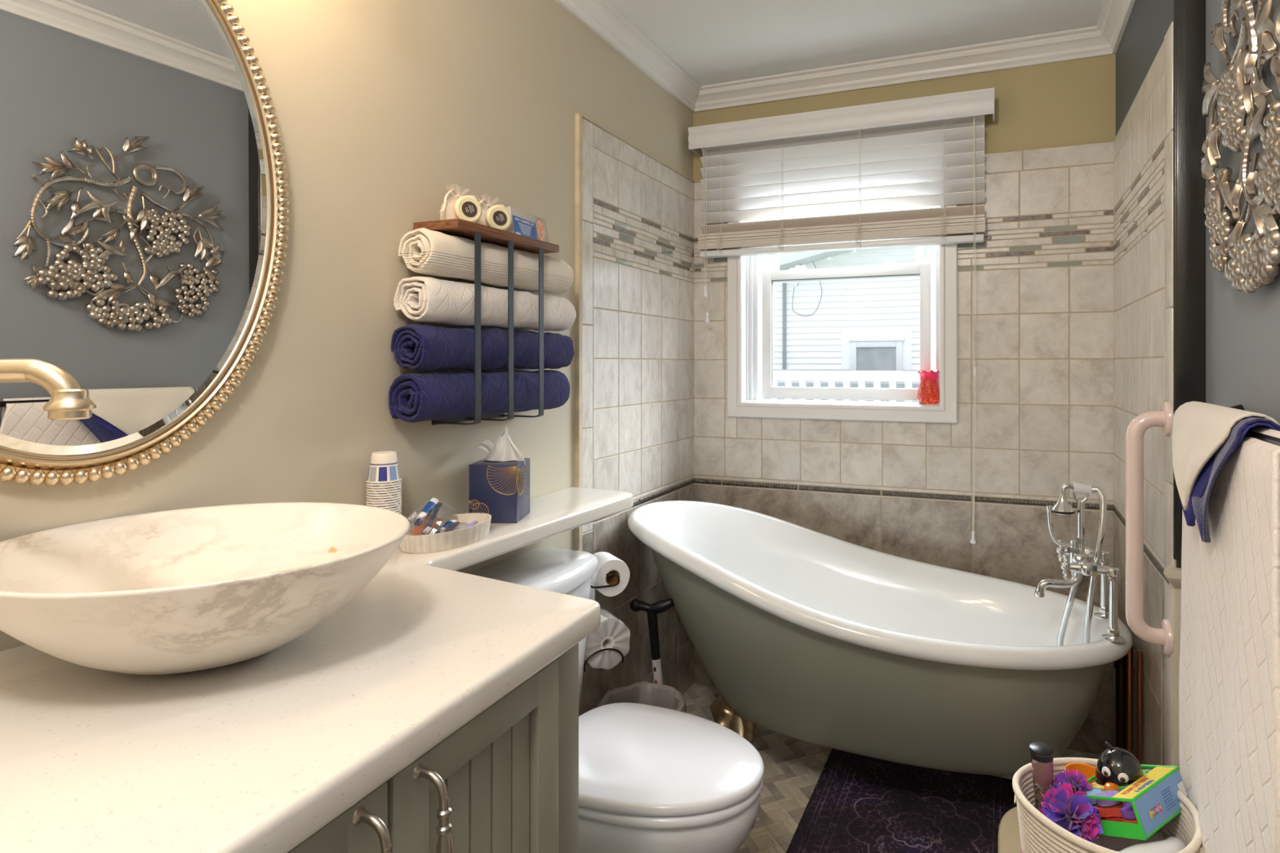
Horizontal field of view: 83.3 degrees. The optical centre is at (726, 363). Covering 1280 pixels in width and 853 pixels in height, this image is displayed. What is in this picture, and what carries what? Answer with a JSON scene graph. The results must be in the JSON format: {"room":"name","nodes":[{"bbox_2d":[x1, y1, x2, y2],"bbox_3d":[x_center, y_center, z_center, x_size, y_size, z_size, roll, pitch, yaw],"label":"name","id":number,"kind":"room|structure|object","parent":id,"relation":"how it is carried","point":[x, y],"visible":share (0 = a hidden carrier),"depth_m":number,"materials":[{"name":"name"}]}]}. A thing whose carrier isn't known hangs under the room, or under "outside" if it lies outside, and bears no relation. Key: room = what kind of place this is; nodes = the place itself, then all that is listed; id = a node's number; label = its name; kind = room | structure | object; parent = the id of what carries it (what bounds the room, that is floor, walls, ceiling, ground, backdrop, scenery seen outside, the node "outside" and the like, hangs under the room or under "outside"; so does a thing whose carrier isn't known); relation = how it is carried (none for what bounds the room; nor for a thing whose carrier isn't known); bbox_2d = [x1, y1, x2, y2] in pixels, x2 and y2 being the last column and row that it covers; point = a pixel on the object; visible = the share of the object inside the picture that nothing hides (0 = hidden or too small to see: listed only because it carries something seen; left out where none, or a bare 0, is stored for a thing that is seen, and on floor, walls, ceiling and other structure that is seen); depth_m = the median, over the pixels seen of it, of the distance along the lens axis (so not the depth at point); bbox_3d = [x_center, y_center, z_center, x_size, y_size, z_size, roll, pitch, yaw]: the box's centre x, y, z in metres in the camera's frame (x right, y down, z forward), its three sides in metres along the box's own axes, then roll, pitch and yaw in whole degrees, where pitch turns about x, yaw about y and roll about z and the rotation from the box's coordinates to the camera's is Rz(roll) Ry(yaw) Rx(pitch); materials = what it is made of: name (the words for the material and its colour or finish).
{"room":"bathroom","nodes":[
{"label":"bathroom","id":0,"kind":"room"},
{"bbox_2d":[0,0,694,713],"bbox_3d":[-0.875,0.099,1.149,0.132,2.400,4.053,0,0,21],"label":"wall","id":1,"kind":"structure","parent":0,"point":[380,106],"depth_m":1.62,"materials":[{"name":"beige paint"}]},
{"bbox_2d":[0,0,288,486],"bbox_3d":[-0.875,-0.262,0.963,0.039,0.850,0.592,0,0,23],"label":"oval mirror","id":2,"kind":"object","parent":1,"relation":"attached to","point":[144,220],"visible":1,"depth_m":1.01,"materials":[{"name":"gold metal"}]},
{"bbox_2d":[413,218,559,425],"bbox_3d":[-0.549,-0.083,1.672,0.122,0.438,0.362,0,0,21],"label":"towel rack","id":3,"kind":"object","parent":1,"relation":"attached to","point":[478,233],"visible":0.9,"depth_m":1.64,"materials":[{"name":"brown wood"}]},
{"bbox_2d":[440,183,482,222],"bbox_3d":[-0.591,-0.347,1.571,0.086,0.092,0.097,0,0,-31],"label":"gift bag","id":4,"kind":"object","parent":3,"relation":"on","point":[467,207],"visible":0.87,"depth_m":1.55,"materials":[{"name":"beige fabric"}]},
{"bbox_2d":[388,369,569,422],"bbox_3d":[-0.554,0.069,1.675,0.108,0.104,0.526,0,0,21],"label":"rolled towel","id":5,"kind":"object","parent":3,"relation":"on","point":[418,397],"visible":0.87,"depth_m":1.53,"materials":[{"name":"blue fabric"}]},
{"bbox_2d":[391,323,574,370],"bbox_3d":[-0.548,-0.034,1.685,0.114,0.100,0.539,0,0,21],"label":"rolled towel","id":6,"kind":"object","parent":5,"relation":"on","point":[418,346],"visible":0.91,"depth_m":1.55,"materials":[{"name":"blue fabric"}]},
{"bbox_2d":[393,276,576,331],"bbox_3d":[-0.544,-0.133,1.694,0.105,0.099,0.532,0,0,21],"label":"rolled towel","id":7,"kind":"object","parent":6,"relation":"on","point":[420,299],"visible":0.88,"depth_m":1.55,"materials":[{"name":"beige fabric"}]},
{"bbox_2d":[398,227,573,293],"bbox_3d":[-0.544,-0.233,1.695,0.105,0.101,0.517,0,0,21],"label":"rolled towel","id":8,"kind":"object","parent":3,"relation":"on","point":[424,251],"visible":0.87,"depth_m":1.57,"materials":[{"name":"beige fabric"}]},
{"bbox_2d":[475,193,511,231],"bbox_3d":[-0.555,-0.347,1.665,0.086,0.092,0.097,0,0,-31],"label":"gift bag","id":9,"kind":"object","parent":3,"relation":"on","point":[496,216],"visible":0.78,"depth_m":1.64,"materials":[{"name":"beige fabric"}]},
{"bbox_2d":[505,206,548,242],"bbox_3d":[-0.499,-0.336,1.774,0.038,0.075,0.170,0,0,15],"label":"case","id":10,"kind":"object","parent":3,"relation":"on","point":[522,223],"visible":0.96,"depth_m":1.76,"materials":[{"name":"cardboard"}]},
{"bbox_2d":[515,222,531,235],"bbox_3d":[-0.493,-0.323,1.735,0.005,0.031,0.077,0,0,15],"label":"print","id":11,"kind":"object","parent":10,"relation":"attached to","point":[522,228],"depth_m":1.74,"materials":[{"name":"white"}]},
{"bbox_2d":[536,219,544,240],"bbox_3d":[-0.473,-0.335,1.814,0.010,0.059,0.038,0,0,21],"label":"picture","id":12,"kind":"object","parent":10,"relation":"attached to","point":[540,223],"depth_m":1.81,"materials":[{"name":"brown paper"}]},
{"bbox_2d":[554,0,701,112],"bbox_3d":[-0.795,-1.060,1.118,0.062,0.079,3.813,0,0,21],"label":"trim","id":13,"kind":"structure","parent":1,"relation":"attached to","point":[602,17],"depth_m":2.38,"materials":[{"name":"white"}]},
{"bbox_2d":[574,112,696,715],"bbox_3d":[-0.286,0.281,2.503,0.014,2.037,0.863,0,0,21],"label":"trim","id":14,"kind":"structure","parent":1,"relation":"attached to","point":[579,117],"depth_m":2.10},
{"bbox_2d":[366,480,401,485],"bbox_3d":[-0.678,0.209,1.411,0.063,0.056,0.063,0,0,-26],"label":"paper cup","id":15,"kind":"object","parent":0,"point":[398,482],"visible":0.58,"depth_m":1.39,"materials":[{"name":"beige paper"}]},
{"bbox_2d":[366,450,401,483],"bbox_3d":[-0.678,0.204,1.411,0.063,0.056,0.063,0,0,21],"label":"paper cup","id":16,"kind":"object","parent":15,"relation":"on","point":[384,468],"visible":1,"depth_m":1.39,"materials":[{"name":"beige paper"}]},
{"bbox_2d":[366,483,401,488],"bbox_3d":[-0.678,0.214,1.411,0.063,0.056,0.063,0,0,16],"label":"paper cup","id":17,"kind":"object","parent":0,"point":[398,484],"visible":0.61,"depth_m":1.39,"materials":[{"name":"beige paper"}]},
{"bbox_2d":[366,485,401,490],"bbox_3d":[-0.678,0.219,1.411,0.063,0.056,0.063,0,0,-32],"label":"paper cup","id":18,"kind":"object","parent":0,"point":[398,486],"visible":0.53,"depth_m":1.39,"materials":[{"name":"beige paper"}]},
{"bbox_2d":[366,488,401,493],"bbox_3d":[-0.678,0.224,1.411,0.063,0.056,0.063,0,0,11],"label":"paper cup","id":19,"kind":"object","parent":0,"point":[398,489],"visible":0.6,"depth_m":1.39,"materials":[{"name":"beige paper"}]},
{"bbox_2d":[764,382,919,402],"bbox_3d":[1.798,1.099,10.695,4.400,1.600,0.050,0,0,21],"label":"fence","id":20,"kind":"object","parent":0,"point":[780,384],"depth_m":10.70,"materials":[{"name":"white"}]},
{"bbox_2d":[608,0,1103,85],"bbox_3d":[-0.090,-1.141,0.846,1.814,0.080,4.053,0,0,21],"label":"ceiling","id":21,"kind":"structure","parent":0,"point":[713,42],"depth_m":2.33,"materials":[{"name":"white paint"}]},
{"bbox_2d":[682,683,1099,852],"bbox_3d":[-0.090,1.338,0.846,1.814,0.083,4.053,0,0,21],"label":"floor","id":22,"kind":"structure","parent":0,"point":[793,767],"depth_m":2.25,"materials":[{"name":"beige tile"}]},
{"bbox_2d":[288,643,578,852],"bbox_3d":[-0.672,0.850,0.597,0.659,0.898,1.230,0,0,21],"label":"vanity cabinet","id":23,"kind":"object","parent":22,"relation":"on","point":[506,780],"visible":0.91,"depth_m":0.86,"materials":[{"name":"grey wood"}]},
{"bbox_2d":[0,487,633,852],"bbox_3d":[-0.525,0.380,0.972,0.672,0.040,2.135,0,0,21],"label":"countertop","id":24,"kind":"structure","parent":23,"relation":"on","point":[261,753],"depth_m":0.74,"materials":[{"name":"white stone"}]},
{"bbox_2d":[0,358,96,420],"bbox_3d":[-0.831,0.177,0.730,0.307,0.366,0.093,0,0,-24],"label":"faucet","id":25,"kind":"object","parent":24,"relation":"on","point":[68,401],"visible":1,"depth_m":0.75,"materials":[{"name":"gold metal"}]},
{"bbox_2d":[0,502,409,675],"bbox_3d":[-0.653,0.289,0.898,0.496,0.142,0.456,0,0,21],"label":"vessel basin","id":26,"kind":"object","parent":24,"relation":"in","point":[184,590],"visible":1,"depth_m":0.85,"materials":[{"name":"stone"}]},
{"bbox_2d":[400,512,491,554],"bbox_3d":[-0.567,0.342,1.444,0.132,0.036,0.218,0,0,21],"label":"dish","id":27,"kind":"object","parent":24,"relation":"on","point":[460,537],"depth_m":1.39,"materials":[{"name":"beige ceramic"}]},
{"bbox_2d":[408,497,443,535],"bbox_3d":[-0.594,0.307,1.424,0.052,0.062,0.174,0,0,-3],"label":"packet","id":28,"kind":"object","parent":27,"relation":"in","point":[425,523],"visible":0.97,"depth_m":1.41,"materials":[{"name":"clear plastic"}]},
{"bbox_2d":[433,519,460,533],"bbox_3d":[-0.562,0.336,1.436,0.050,0.020,0.125,0,0,4],"label":"packet","id":29,"kind":"object","parent":27,"relation":"in","point":[449,526],"visible":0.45,"depth_m":1.45,"materials":[{"name":"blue plastic"}]},
{"bbox_2d":[469,425,529,523],"bbox_3d":[-0.530,0.253,1.663,0.120,0.215,0.114,0,0,-1],"label":"tissue box","id":30,"kind":"object","parent":24,"relation":"on","point":[500,482],"visible":0.92,"depth_m":1.61,"materials":[{"name":"blue cardboard"}]},
{"bbox_2d":[470,546,764,852],"bbox_3d":[-0.253,0.896,1.611,0.694,0.806,0.450,0,0,21],"label":"toilet","id":31,"kind":"object","parent":22,"relation":"on","point":[652,779],"visible":0.52,"depth_m":1.50,"materials":[{"name":"white ceramic"}]},
{"bbox_2d":[583,573,623,671],"bbox_3d":[-0.370,0.702,1.966,0.115,0.262,0.167,0,0,-32],"label":"toilet paper holder","id":32,"kind":"object","parent":31,"relation":"hanging from","point":[607,575],"visible":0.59,"depth_m":1.92,"materials":[{"name":"brown metal"}]},
{"bbox_2d":[584,607,630,669],"bbox_3d":[-0.348,0.754,1.956,0.140,0.140,0.107,0,0,-32],"label":"toilet roll","id":33,"kind":"object","parent":32,"relation":"on","point":[612,633],"visible":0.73,"depth_m":1.92,"materials":[{"name":"white paper"}]},
{"bbox_2d":[589,551,630,600],"bbox_3d":[-0.338,0.599,1.991,0.103,0.125,0.098,0,0,-32],"label":"toilet roll","id":34,"kind":"object","parent":32,"relation":"on","point":[608,563],"visible":0.8,"depth_m":1.95,"materials":[{"name":"white paper"}]},
{"bbox_2d":[597,681,686,712],"bbox_3d":[-0.251,1.142,2.100,0.262,0.306,0.261,0,0,21],"label":"waste bin","id":35,"kind":"object","parent":22,"relation":"on","point":[665,696],"visible":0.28,"depth_m":2.19,"materials":[{"name":"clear plastic"}]},
{"bbox_2d":[630,598,674,684],"bbox_3d":[-0.234,1.017,2.241,0.139,0.568,0.056,0,0,-3],"label":"cane","id":36,"kind":"object","parent":22,"relation":"on","point":[636,605],"visible":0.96,"depth_m":2.23,"materials":[{"name":"black"}]},
{"bbox_2d":[626,500,1133,804],"bbox_3d":[0.384,0.891,2.162,1.485,0.819,0.754,0,0,21],"label":"tub","id":37,"kind":"object","parent":22,"relation":"on","point":[800,633],"visible":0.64,"depth_m":1.99,"materials":[{"name":"white ceramic"}]},
{"bbox_2d":[626,500,1133,670],"bbox_3d":[0.384,0.770,2.162,1.479,0.578,0.741,0,0,21],"label":"basin","id":38,"kind":"object","parent":37,"relation":"in","point":[748,589],"depth_m":2.19,"materials":[{"name":"white ceramic"}]},
{"bbox_2d":[1034,481,1125,645],"bbox_3d":[0.935,0.564,1.911,0.208,0.494,0.223,0,0,21],"label":"tub faucet","id":39,"kind":"object","parent":37,"relation":"attached to","point":[1079,564],"visible":0.94,"depth_m":1.90,"materials":[{"name":"silver metal"}]},
{"bbox_2d":[786,748,1017,852],"bbox_3d":[0.378,1.293,1.642,0.590,0.005,1.435,0,0,21],"label":"bath rug","id":40,"kind":"object","parent":22,"relation":"on","point":[857,803],"visible":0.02,"depth_m":2.06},
{"bbox_2d":[997,806,1022,852],"bbox_3d":[0.732,1.162,1.432,0.354,0.269,0.460,0,0,21],"label":"step stool","id":41,"kind":"object","parent":22,"relation":"on","point":[1008,836],"visible":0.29,"depth_m":1.56,"materials":[{"name":"beige plastic"}]},
{"bbox_2d":[1012,757,1202,852],"bbox_3d":[0.644,0.883,1.222,0.298,0.287,0.295,0,0,21],"label":"rope basket","id":42,"kind":"object","parent":41,"relation":"on","point":[1038,833],"visible":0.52,"depth_m":1.20,"materials":[{"name":"beige fabric"}]},
{"bbox_2d":[1048,816,1165,851],"bbox_3d":[0.644,0.831,1.222,0.245,0.027,0.245,0,0,21],"label":"cloth","id":43,"kind":"object","parent":42,"relation":"in","point":[1114,843],"visible":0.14,"depth_m":1.24,"materials":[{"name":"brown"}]},
{"bbox_2d":[1029,742,1054,814],"bbox_3d":[0.564,0.752,1.280,0.042,0.127,0.042,0,0,21],"label":"bottle","id":44,"kind":"object","parent":43,"relation":"on","point":[1042,753],"visible":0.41,"depth_m":1.27,"materials":[{"name":"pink plastic"}]},
{"bbox_2d":[1038,781,1103,842],"bbox_3d":[0.589,0.776,1.220,0.104,0.105,0.104,0,0,21],"label":"loofah","id":45,"kind":"object","parent":43,"relation":"on","point":[1059,803],"visible":0.97,"depth_m":1.21,"materials":[{"name":"pink"}]},
{"bbox_2d":[1053,768,1092,792],"bbox_3d":[0.617,0.765,1.281,0.063,0.067,0.067,0,0,-14],"label":"loofah","id":46,"kind":"object","parent":43,"relation":"on","point":[1077,780],"visible":0.58,"depth_m":1.27,"materials":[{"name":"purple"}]},
{"bbox_2d":[1063,763,1096,786],"bbox_3d":[0.659,0.788,1.313,0.072,0.066,0.072,0,0,21],"label":"cup","id":47,"kind":"object","parent":43,"relation":"on","point":[1088,771],"visible":0.14,"depth_m":1.34,"materials":[{"name":"orange plastic"}]},
{"bbox_2d":[1118,836,1186,852],"bbox_3d":[0.680,0.800,1.142,0.134,0.063,0.052,0,0,-13],"label":"bottle","id":48,"kind":"object","parent":43,"relation":"on","point":[1171,844],"visible":0.94,"depth_m":1.14,"materials":[{"name":"white plastic"}]},
{"bbox_2d":[1094,741,1144,791],"bbox_3d":[0.699,0.758,1.279,0.091,0.145,0.080,0,0,-12],"label":"toy","id":49,"kind":"object","parent":42,"relation":"in","point":[1116,766],"visible":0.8,"depth_m":1.26,"materials":[{"name":"black plastic"}]},
{"bbox_2d":[1071,764,1191,840],"bbox_3d":[0.700,0.760,1.247,0.178,0.103,0.135,0,0,-36],"label":"box","id":50,"kind":"object","parent":42,"relation":"in","point":[1140,809],"visible":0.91,"depth_m":1.20,"materials":[{"name":"green"}]},
{"bbox_2d":[1160,786,1175,810],"bbox_3d":[0.750,0.739,1.212,0.033,0.026,0.010,0,0,-36],"label":"print","id":51,"kind":"object","parent":50,"relation":"on","point":[1167,793],"depth_m":1.21,"materials":[{"name":"blue"}]},
{"bbox_2d":[1113,655,1126,750],"bbox_3d":[1.060,1.019,1.917,0.054,0.560,0.053,0,0,21],"label":"drain pipe","id":52,"kind":"object","parent":22,"relation":"on","point":[1119,665],"visible":0.27,"depth_m":1.91,"materials":[{"name":"brown metal"}]},
{"bbox_2d":[1124,644,1134,755],"bbox_3d":[1.060,1.019,1.879,0.031,0.560,0.030,0,0,21],"label":"supply pipe","id":53,"kind":"object","parent":22,"relation":"on","point":[1129,668],"visible":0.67,"depth_m":1.87,"materials":[{"name":"orange metal"}]},
{"bbox_2d":[1136,649,1142,769],"bbox_3d":[1.062,1.019,1.836,0.022,0.560,0.021,0,0,21],"label":"supply pipe","id":54,"kind":"object","parent":22,"relation":"on","point":[1140,653],"visible":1,"depth_m":1.83,"materials":[{"name":"orange metal"}]},
{"bbox_2d":[693,54,1115,755],"bbox_3d":[0.593,0.099,2.683,1.524,2.400,0.132,0,0,21],"label":"wall","id":55,"kind":"structure","parent":0,"point":[1043,339],"depth_m":2.48,"materials":[{"name":"beige tile"}]},
{"bbox_2d":[727,167,957,423],"bbox_3d":[0.431,-0.307,2.735,0.869,1.037,0.152,0,0,21],"label":"window","id":56,"kind":"structure","parent":55,"relation":"in","point":[749,287],"depth_m":2.73,"materials":[{"name":"white plastic"}]},
{"bbox_2d":[688,87,995,544],"bbox_3d":[0.390,-0.155,2.639,1.122,1.542,0.106,0,0,21],"label":"window blind","id":57,"kind":"object","parent":56,"relation":"attached to","point":[931,133],"visible":1,"depth_m":2.61,"materials":[{"name":"white plastic"}]},
{"bbox_2d":[916,369,939,404],"bbox_3d":[0.734,0.086,2.595,0.082,0.122,0.082,0,0,21],"label":"jar","id":58,"kind":"object","parent":56,"relation":"on","point":[928,390],"visible":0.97,"depth_m":2.56,"materials":[{"name":"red glass"}]},
{"bbox_2d":[693,25,1115,112],"bbox_3d":[0.562,-1.060,2.604,1.524,0.079,0.062,0,0,21],"label":"trim","id":59,"kind":"structure","parent":55,"relation":"attached to","point":[1085,42],"depth_m":2.56,"materials":[{"name":"white wood"}]},
{"bbox_2d":[1111,0,1173,769],"bbox_3d":[1.199,0.099,1.919,0.182,2.400,0.881,0,0,21],"label":"wall","id":60,"kind":"structure","parent":0,"point":[1139,308],"depth_m":1.87,"materials":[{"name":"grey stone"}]},
{"bbox_2d":[1097,0,1135,54],"bbox_3d":[1.093,-1.060,1.950,0.062,0.079,0.901,0,0,21],"label":"trim","id":61,"kind":"structure","parent":60,"relation":"attached to","point":[1114,15],"depth_m":2.20,"materials":[{"name":"white wood"}]},
{"bbox_2d":[1125,400,1173,657],"bbox_3d":[0.926,0.360,1.572,0.085,0.556,0.078,0,0,21],"label":"grab bar","id":62,"kind":"object","parent":60,"relation":"attached to","point":[1163,637],"visible":0.99,"depth_m":1.56,"materials":[{"name":"beige plastic"}]},
{"bbox_2d":[1164,21,1176,765],"bbox_3d":[0.971,0.283,1.562,0.012,2.031,0.077,0,0,21],"label":"trim","id":63,"kind":"structure","parent":60,"relation":"attached to","point":[1169,560],"depth_m":1.55,"materials":[{"name":"tile"}]},
{"bbox_2d":[1163,565,1181,770],"bbox_3d":[0.972,0.867,1.514,0.074,0.864,0.040,0,0,21],"label":"trim","id":64,"kind":"structure","parent":60,"relation":"attached to","point":[1173,575],"depth_m":1.52,"materials":[{"name":"beige wood"}]},
{"bbox_2d":[1173,0,1205,568],"bbox_3d":[0.983,-0.332,1.519,0.059,1.538,0.021,0,0,21],"label":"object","id":65,"kind":"structure","parent":60,"relation":"attached to","point":[1188,15],"depth_m":1.51,"materials":[{"name":"black"}]},
{"bbox_2d":[1205,0,1279,423],"bbox_3d":[0.516,0.099,0.064,0.120,2.400,3.032,0,0,21],"label":"wall","id":66,"kind":"structure","parent":0,"point":[1242,329],"depth_m":1.29,"materials":[{"name":"grey paint"}]},
{"bbox_2d":[1200,0,1279,293],"bbox_3d":[0.847,-0.436,1.147,0.041,0.647,0.580,0,0,20],"label":"wall art","id":67,"kind":"object","parent":66,"relation":"attached to","point":[1252,260],"visible":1,"depth_m":1.17,"materials":[{"name":"grey metal"}]},
{"bbox_2d":[1230,404,1279,446],"bbox_3d":[0.790,0.103,1.059,0.084,0.060,0.565,0,0,21],"label":"towel bar","id":68,"kind":"object","parent":66,"relation":"attached to","point":[1276,441],"visible":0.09,"depth_m":0.95,"materials":[{"name":"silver metal"}]},
{"bbox_2d":[1171,400,1279,511],"bbox_3d":[0.781,0.154,1.148,0.093,0.171,0.334,0,0,21],"label":"towel","id":69,"kind":"object","parent":68,"relation":"hanging from","point":[1199,429],"visible":0.68,"depth_m":1.13,"materials":[{"name":"beige fabric"}]},
{"bbox_2d":[1178,421,1279,526],"bbox_3d":[0.777,0.172,1.142,0.075,0.185,0.374,0,0,21],"label":"washcloth","id":70,"kind":"object","parent":68,"relation":"hanging from","point":[1202,482],"visible":0.16,"depth_m":1.08,"materials":[{"name":"blue"}]},
{"bbox_2d":[1178,426,1279,852],"bbox_3d":[0.739,0.544,1.029,0.070,0.911,0.585,0,0,24],"label":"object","id":71,"kind":"object","parent":68,"relation":"hanging from","point":[1229,665],"visible":0.84,"depth_m":0.97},
{"bbox_2d":[1191,416,1279,542],"bbox_3d":[0.774,0.175,1.127,0.079,0.200,0.344,0,0,21],"label":"washcloth","id":72,"kind":"object","parent":68,"relation":"hanging from","point":[1200,505],"visible":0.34,"depth_m":1.03,"materials":[{"name":"blue fabric"}]},
{"bbox_3d":[-0.678,0.307,1.411,0.063,0.056,0.063,0,0,13],"label":"paper cup","id":73,"kind":"object","parent":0,"visible":0},
{"bbox_3d":[-0.678,0.302,1.411,0.063,0.056,0.063,0,0,-30],"label":"paper cup","id":74,"kind":"object","parent":73,"relation":"on","visible":0},
{"bbox_3d":[-0.678,0.297,1.411,0.063,0.056,0.063,0,0,18],"label":"paper cup","id":75,"kind":"object","parent":74,"relation":"on","visible":0},
{"bbox_3d":[-0.678,0.268,1.411,0.063,0.056,0.063,0,0,33],"label":"paper cup","id":76,"kind":"object","parent":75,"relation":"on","visible":0},
{"bbox_2d":[366,495,401,501],"bbox_3d":[-0.678,0.238,1.411,0.063,0.056,0.063,0,0,-42],"label":"paper cup","id":77,"kind":"object","parent":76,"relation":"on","point":[399,496],"visible":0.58,"depth_m":1.39,"materials":[{"name":"beige paper"}]},
{"bbox_2d":[366,497,401,503],"bbox_3d":[-0.678,0.243,1.411,0.063,0.056,0.063,0,0,1],"label":"paper cup","id":78,"kind":"object","parent":77,"relation":"on","point":[399,499],"visible":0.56,"depth_m":1.39,"materials":[{"name":"beige paper"}]},
{"bbox_2d":[366,500,401,506],"bbox_3d":[-0.678,0.248,1.411,0.063,0.056,0.063,0,0,43],"label":"paper cup","id":79,"kind":"object","parent":78,"relation":"on","point":[399,501],"visible":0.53,"depth_m":1.39,"materials":[{"name":"beige paper"}]},
{"bbox_2d":[366,502,401,508],"bbox_3d":[-0.678,0.253,1.411,0.063,0.056,0.063,0,0,-4],"label":"paper cup","id":80,"kind":"object","parent":79,"relation":"on","point":[399,504],"visible":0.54,"depth_m":1.39,"materials":[{"name":"beige paper"}]},
{"bbox_2d":[384,505,401,510],"bbox_3d":[-0.678,0.258,1.411,0.063,0.056,0.063,0,0,38],"label":"paper cup","id":81,"kind":"object","parent":80,"relation":"on","point":[400,506],"visible":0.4,"depth_m":1.40,"materials":[{"name":"beige paper"}]},
{"bbox_2d":[366,493,401,498],"bbox_3d":[-0.678,0.233,1.411,0.063,0.056,0.063,0,0,6],"label":"paper cup","id":82,"kind":"object","parent":77,"relation":"on","point":[399,494],"visible":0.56,"depth_m":1.39,"materials":[{"name":"beige paper"}]},
{"bbox_2d":[366,490,401,496],"bbox_3d":[-0.678,0.228,1.411,0.063,0.056,0.063,0,0,-37],"label":"paper cup","id":83,"kind":"object","parent":82,"relation":"on","point":[399,491],"visible":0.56,"depth_m":1.39,"materials":[{"name":"beige paper"}]},
{"bbox_2d":[391,507,401,511],"bbox_3d":[-0.678,0.263,1.411,0.063,0.056,0.063,0,0,-10],"label":"paper cup","id":84,"kind":"object","parent":76,"relation":"on","point":[400,508],"visible":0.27,"depth_m":1.40,"materials":[{"name":"beige paper"}]},
{"label":"outside","id":85,"kind":"structure","parent":0,"visible":0},
{"bbox_3d":[-0.661,1.949,8.490,23.000,0.100,9.237,0,0,21],"label":"ground","id":86,"kind":"structure","parent":85,"visible":0},
{"bbox_2d":[764,245,933,402],"bbox_3d":[2.061,-0.603,10.680,9.500,5.004,2.210,0,0,21],"label":"house","id":87,"kind":"structure","parent":86,"relation":"on","point":[861,333],"depth_m":11.75,"materials":[{"name":"white"}]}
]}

